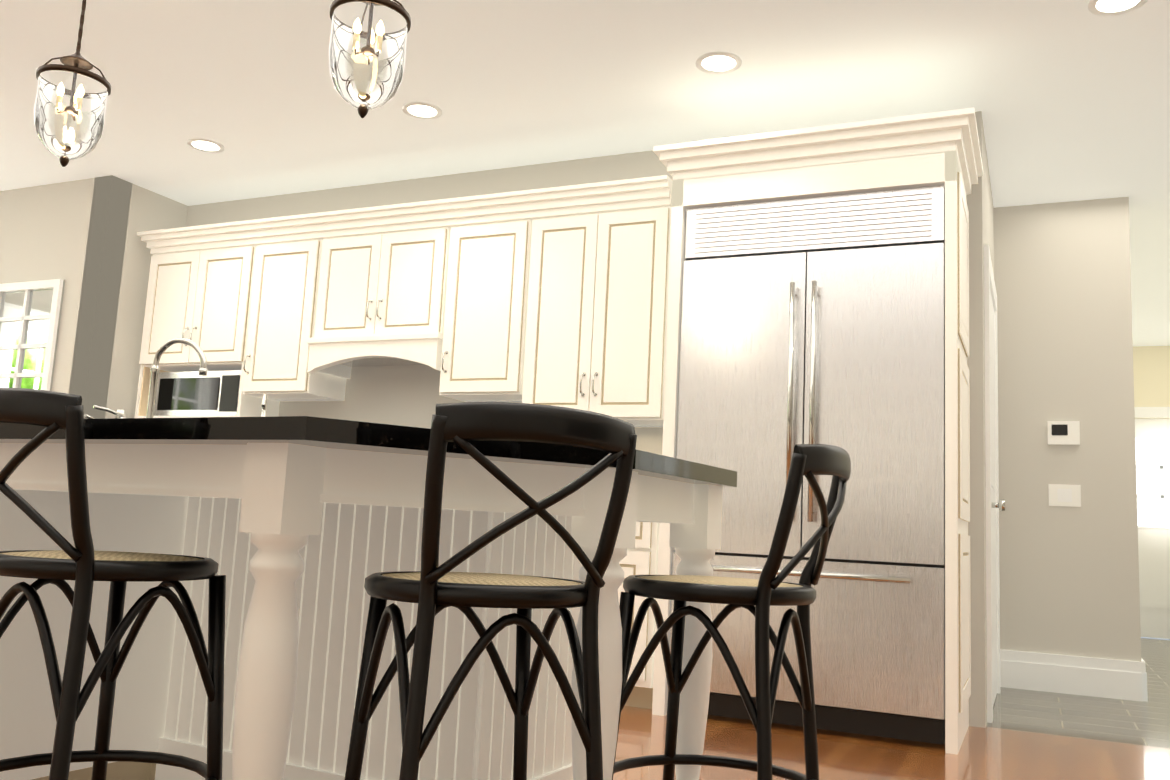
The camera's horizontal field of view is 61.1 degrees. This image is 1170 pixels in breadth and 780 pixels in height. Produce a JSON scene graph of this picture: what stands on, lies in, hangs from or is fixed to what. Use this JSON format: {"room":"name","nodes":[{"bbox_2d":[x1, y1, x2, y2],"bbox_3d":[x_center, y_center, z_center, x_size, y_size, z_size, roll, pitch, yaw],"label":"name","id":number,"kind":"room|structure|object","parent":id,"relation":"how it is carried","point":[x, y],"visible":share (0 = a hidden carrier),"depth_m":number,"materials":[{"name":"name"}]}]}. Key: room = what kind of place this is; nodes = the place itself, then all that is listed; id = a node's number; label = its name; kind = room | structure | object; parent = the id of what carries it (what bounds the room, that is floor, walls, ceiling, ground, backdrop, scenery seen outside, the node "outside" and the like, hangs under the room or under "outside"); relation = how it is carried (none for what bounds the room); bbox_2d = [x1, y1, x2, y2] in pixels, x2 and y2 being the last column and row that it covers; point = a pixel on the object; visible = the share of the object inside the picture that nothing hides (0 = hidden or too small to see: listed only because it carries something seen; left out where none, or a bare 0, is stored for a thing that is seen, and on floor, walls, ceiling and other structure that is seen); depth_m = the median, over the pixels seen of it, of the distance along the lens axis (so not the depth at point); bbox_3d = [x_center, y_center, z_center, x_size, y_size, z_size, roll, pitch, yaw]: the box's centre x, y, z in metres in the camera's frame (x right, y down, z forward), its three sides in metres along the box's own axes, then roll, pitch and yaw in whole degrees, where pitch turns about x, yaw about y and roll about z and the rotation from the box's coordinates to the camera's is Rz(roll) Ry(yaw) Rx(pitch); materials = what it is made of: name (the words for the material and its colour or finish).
{"room":"kitchen","nodes":[
{"label":"kitchen","id":0,"kind":"room"},
{"bbox_2d":[84,182,187,418],"bbox_3d":[-2.863,0.101,6.229,0.150,2.740,0.420,-1,-9,24],"label":"wall","id":1,"kind":"structure","parent":0,"point":[113,385],"depth_m":6.12,"materials":[{"name":"beige paint"}]},
{"bbox_2d":[0,279,64,390],"bbox_3d":[-3.489,-0.267,6.132,0.600,0.820,0.035,-1,-9,24],"label":"window","id":2,"kind":"structure","parent":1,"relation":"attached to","point":[30,314],"depth_m":6.11,"materials":[{"name":"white glass"}]},
{"bbox_2d":[0,0,1169,346],"bbox_3d":[-0.476,-1.285,4.754,9.850,0.410,14.200,-1,-9,24],"label":"ceiling","id":3,"kind":"structure","parent":0,"point":[1068,100],"depth_m":4.51,"materials":[{"name":"white paint"}]},
{"bbox_2d":[34,0,110,166],"bbox_3d":[-1.770,-1.186,3.462,0.234,0.848,0.234,-1,-9,24],"label":"pendant lantern","id":4,"kind":"object","parent":3,"relation":"hanging from","point":[76,63],"visible":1,"depth_m":3.45,"materials":[{"name":"clear glass"}]},
{"bbox_2d":[187,138,224,152],"bbox_3d":[-2.092,-1.348,5.468,0.194,0.006,0.194,6,-8,-20],"label":"recessed light","id":5,"kind":"object","parent":3,"relation":"in","point":[205,144],"depth_m":5.46,"materials":[{"name":"white"}]},
{"bbox_2d":[329,0,410,117],"bbox_3d":[-0.622,-1.205,2.919,0.234,0.848,0.234,-1,-9,24],"label":"pendant lantern","id":6,"kind":"object","parent":3,"relation":"hanging from","point":[382,94],"visible":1,"depth_m":2.92,"materials":[{"name":"clear glass"}]},
{"bbox_2d":[402,102,441,119],"bbox_3d":[-0.798,-1.369,4.859,0.194,0.006,0.194,1,-8,16],"label":"recessed light","id":7,"kind":"object","parent":3,"relation":"in","point":[425,110],"depth_m":4.85,"materials":[{"name":"white"}]},
{"bbox_2d":[695,52,741,73],"bbox_3d":[0.569,-1.391,4.217,0.194,0.006,0.194,3,-8,-2],"label":"recessed light","id":8,"kind":"object","parent":3,"relation":"in","point":[717,62],"depth_m":4.21,"materials":[{"name":"white"}]},
{"bbox_2d":[1088,0,1146,15],"bbox_3d":[1.934,-1.409,3.597,0.194,0.006,0.194,6,-8,-20],"label":"recessed light","id":9,"kind":"object","parent":3,"relation":"in","point":[1106,6],"depth_m":3.63,"materials":[{"name":"white"}]},
{"bbox_2d":[184,111,987,727],"bbox_3d":[-0.511,0.114,5.482,5.050,2.740,0.150,-1,-9,24],"label":"wall","id":10,"kind":"structure","parent":0,"point":[408,395],"depth_m":5.55,"materials":[{"name":"beige paint"}]},
{"bbox_2d":[139,239,214,370],"bbox_3d":[-2.420,-0.494,6.175,0.515,0.745,0.342,-1,-9,24],"label":"upper cabinet","id":11,"kind":"object","parent":10,"relation":"attached to","point":[180,273],"depth_m":6.03,"materials":[{"name":"white wood"}]},
{"bbox_2d":[154,367,222,417],"bbox_3d":[-2.345,0.042,6.079,0.521,0.275,0.257,-1,-9,24],"label":"microwave","id":12,"kind":"object","parent":10,"relation":"attached to","point":[181,392],"depth_m":5.97,"materials":[{"name":"white metal"}]},
{"bbox_2d":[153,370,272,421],"bbox_3d":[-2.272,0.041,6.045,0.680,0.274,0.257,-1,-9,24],"label":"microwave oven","id":13,"kind":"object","parent":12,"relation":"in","point":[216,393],"depth_m":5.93,"materials":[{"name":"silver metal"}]},
{"bbox_2d":[199,235,254,366],"bbox_3d":[-2.051,-0.499,6.007,0.344,0.745,0.342,-1,-9,24],"label":"upper cabinet","id":14,"kind":"object","parent":10,"relation":"attached to","point":[225,325],"depth_m":5.85,"materials":[{"name":"white wood"}]},
{"bbox_2d":[215,367,274,416],"bbox_3d":[-2.035,0.038,5.938,0.160,0.275,0.257,-1,-9,24],"label":"upper cabinet","id":15,"kind":"object","parent":10,"relation":"attached to","point":[230,404],"depth_m":5.82,"materials":[{"name":"white wood"}]},
{"bbox_2d":[235,227,350,402],"bbox_3d":[-1.674,-0.415,5.821,0.475,0.926,0.342,-1,-9,24],"label":"upper cabinet","id":16,"kind":"object","parent":10,"relation":"attached to","point":[280,361],"depth_m":5.67,"materials":[{"name":"white wood"}]},
{"bbox_2d":[311,215,446,354],"bbox_3d":[-1.059,-0.562,5.565,0.840,0.645,0.342,-1,-9,24],"label":"upper cabinet","id":17,"kind":"object","parent":10,"relation":"attached to","point":[379,286],"depth_m":5.39,"materials":[{"name":"white wood"}]},
{"bbox_2d":[435,207,530,402],"bbox_3d":[-0.456,-0.422,5.267,0.480,0.946,0.342,-1,-9,24],"label":"upper cabinet","id":18,"kind":"object","parent":10,"relation":"attached to","point":[479,345],"depth_m":5.12,"materials":[{"name":"white wood"}]},
{"bbox_2d":[515,195,671,427],"bbox_3d":[0.112,-0.366,4.999,0.755,1.075,0.342,-1,-9,24],"label":"upper cabinet","id":19,"kind":"object","parent":10,"relation":"attached to","point":[554,296],"depth_m":4.84,"materials":[{"name":"white wood"}]},
{"bbox_2d":[613,706,1169,779],"bbox_3d":[-2.131,0.945,1.648,9.350,0.120,7.900,-1,-9,24],"label":"floor","id":20,"kind":"structure","parent":0,"point":[988,753],"depth_m":3.58,"materials":[{"name":"brown wood"}]},
{"bbox_2d":[0,388,225,779],"bbox_3d":[-0.967,0.503,1.936,0.504,0.950,0.529,-1,-9,24],"label":"stool","id":21,"kind":"object","parent":20,"relation":"on","point":[83,564],"visible":1,"depth_m":1.80,"materials":[{"name":"black"}]},
{"bbox_2d":[0,446,235,779],"bbox_3d":[-1.452,0.601,2.544,0.563,0.875,0.783,-1,-9,24],"label":"base cabinet","id":22,"kind":"object","parent":20,"relation":"on","point":[141,505],"depth_m":2.47,"materials":[{"name":"white wood"}]},
{"bbox_2d":[180,538,227,779],"bbox_3d":[-0.873,0.782,2.857,0.349,0.660,0.467,-1,-9,24],"label":"base cabinet","id":23,"kind":"object","parent":20,"relation":"on","point":[195,718],"depth_m":2.64,"materials":[{"name":"white wood"}]},
{"bbox_2d":[222,466,603,779],"bbox_3d":[-0.449,0.661,2.621,0.785,0.875,0.527,-1,-9,24],"label":"base cabinet","id":24,"kind":"object","parent":20,"relation":"on","point":[298,528],"depth_m":2.30,"materials":[{"name":"white wood"}]},
{"bbox_2d":[0,414,736,489],"bbox_3d":[-1.227,0.177,2.745,3.108,0.040,1.362,-1,-9,24],"label":"countertop","id":25,"kind":"structure","parent":24,"relation":"on","point":[263,440],"depth_m":1.87,"materials":[{"name":"black stone"}]},
{"bbox_2d":[345,402,636,779],"bbox_3d":[-0.191,0.521,1.794,0.572,0.950,0.565,-1,-9,24],"label":"stool","id":26,"kind":"object","parent":20,"relation":"on","point":[432,588],"visible":1,"depth_m":1.67,"materials":[{"name":"black"}]},
{"bbox_2d":[617,522,658,708],"bbox_3d":[-0.021,0.968,4.677,0.963,0.875,0.642,-1,-9,24],"label":"base cabinet","id":27,"kind":"object","parent":20,"relation":"on","point":[641,558],"visible":0.02,"depth_m":4.20,"materials":[{"name":"beige wood"}]},
{"bbox_2d":[612,444,850,779],"bbox_3d":[0.299,0.598,2.171,0.529,0.950,0.504,-1,-9,24],"label":"stool","id":28,"kind":"object","parent":20,"relation":"on","point":[756,598],"visible":0.98,"depth_m":2.08,"materials":[{"name":"black"}]},
{"bbox_2d":[652,107,982,754],"bbox_3d":[0.999,0.170,4.295,1.333,2.449,0.723,-1,-9,24],"label":"fridge","id":29,"kind":"object","parent":20,"relation":"on","point":[818,289],"visible":0.9,"depth_m":4.02,"materials":[{"name":"silver metal"}]},
{"bbox_2d":[988,167,999,577],"bbox_3d":[2.048,0.200,5.190,0.150,2.740,1.410,-1,-9,24],"label":"wall","id":30,"kind":"structure","parent":0,"point":[991,210],"depth_m":5.66,"materials":[{"name":"beige paint"}]},
{"bbox_2d":[984,244,1003,722],"bbox_3d":[2.040,0.463,4.945,0.030,2.150,1.080,-1,-9,24],"label":"door","id":31,"kind":"structure","parent":30,"relation":"attached to","point":[995,505],"depth_m":4.73,"materials":[{"name":"white wood"}]},
{"bbox_2d":[996,199,1103,657],"bbox_3d":[2.616,0.287,5.616,0.510,2.740,0.150,-1,-9,24],"label":"wall","id":32,"kind":"structure","parent":0,"point":[1068,351],"depth_m":5.55,"materials":[{"name":"beige paint"}]},
{"bbox_2d":[1047,421,1079,444],"bbox_3d":[2.658,0.238,5.504,0.160,0.130,0.031,-1,-9,24],"label":"thermostat","id":33,"kind":"object","parent":32,"relation":"attached to","point":[1063,432],"depth_m":5.49,"materials":[{"name":"white plastic"}]},
{"bbox_2d":[1048,484,1080,506],"bbox_3d":[2.646,0.581,5.467,0.160,0.120,0.007,-1,-9,24],"label":"light switch","id":34,"kind":"object","parent":32,"relation":"attached to","point":[1059,494],"depth_m":5.46,"materials":[{"name":"white plastic"}]},
{"bbox_2d":[986,637,1169,748],"bbox_3d":[4.108,1.934,6.530,3.050,0.120,6.300,-1,-9,24],"label":"floor","id":35,"kind":"structure","parent":0,"point":[1144,723],"depth_m":4.71,"materials":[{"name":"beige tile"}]},
{"bbox_2d":[1096,197,1140,661],"bbox_3d":[3.888,0.618,7.538,0.150,2.740,4.750,-1,-9,24],"label":"wall","id":36,"kind":"structure","parent":0,"point":[1119,377],"depth_m":5.41,"materials":[{"name":"beige paint"}]},
{"bbox_2d":[1000,649,1147,701],"bbox_3d":[-0.602,1.242,4.402,9.248,0.200,13.600,-1,-9,24],"label":"baseboard","id":37,"kind":"structure","parent":36,"relation":"attached to","point":[1092,677],"depth_m":5.30,"materials":[{"name":"white wood"}]},
{"bbox_2d":[1136,346,1169,406],"bbox_3d":[5.707,0.941,9.211,1.710,2.740,0.150,-1,-9,24],"label":"wall","id":38,"kind":"structure","parent":0,"point":[1153,362],"depth_m":9.43,"materials":[{"name":"beige paint"}]},
{"bbox_2d":[1134,407,1169,417],"bbox_3d":[5.702,1.218,9.063,1.619,2.150,0.060,-1,-9,24],"label":"door frame","id":39,"kind":"structure","parent":38,"relation":"attached to","point":[1140,412],"depth_m":9.38,"materials":[{"name":"white wood"}]},
{"bbox_2d":[1135,418,1169,638],"bbox_3d":[5.484,1.276,9.194,0.902,2.040,0.105,-1,-9,24],"label":"entry door","id":40,"kind":"structure","parent":38,"relation":"in","point":[1152,440],"depth_m":9.28,"materials":[{"name":"white paint"}]}
]}

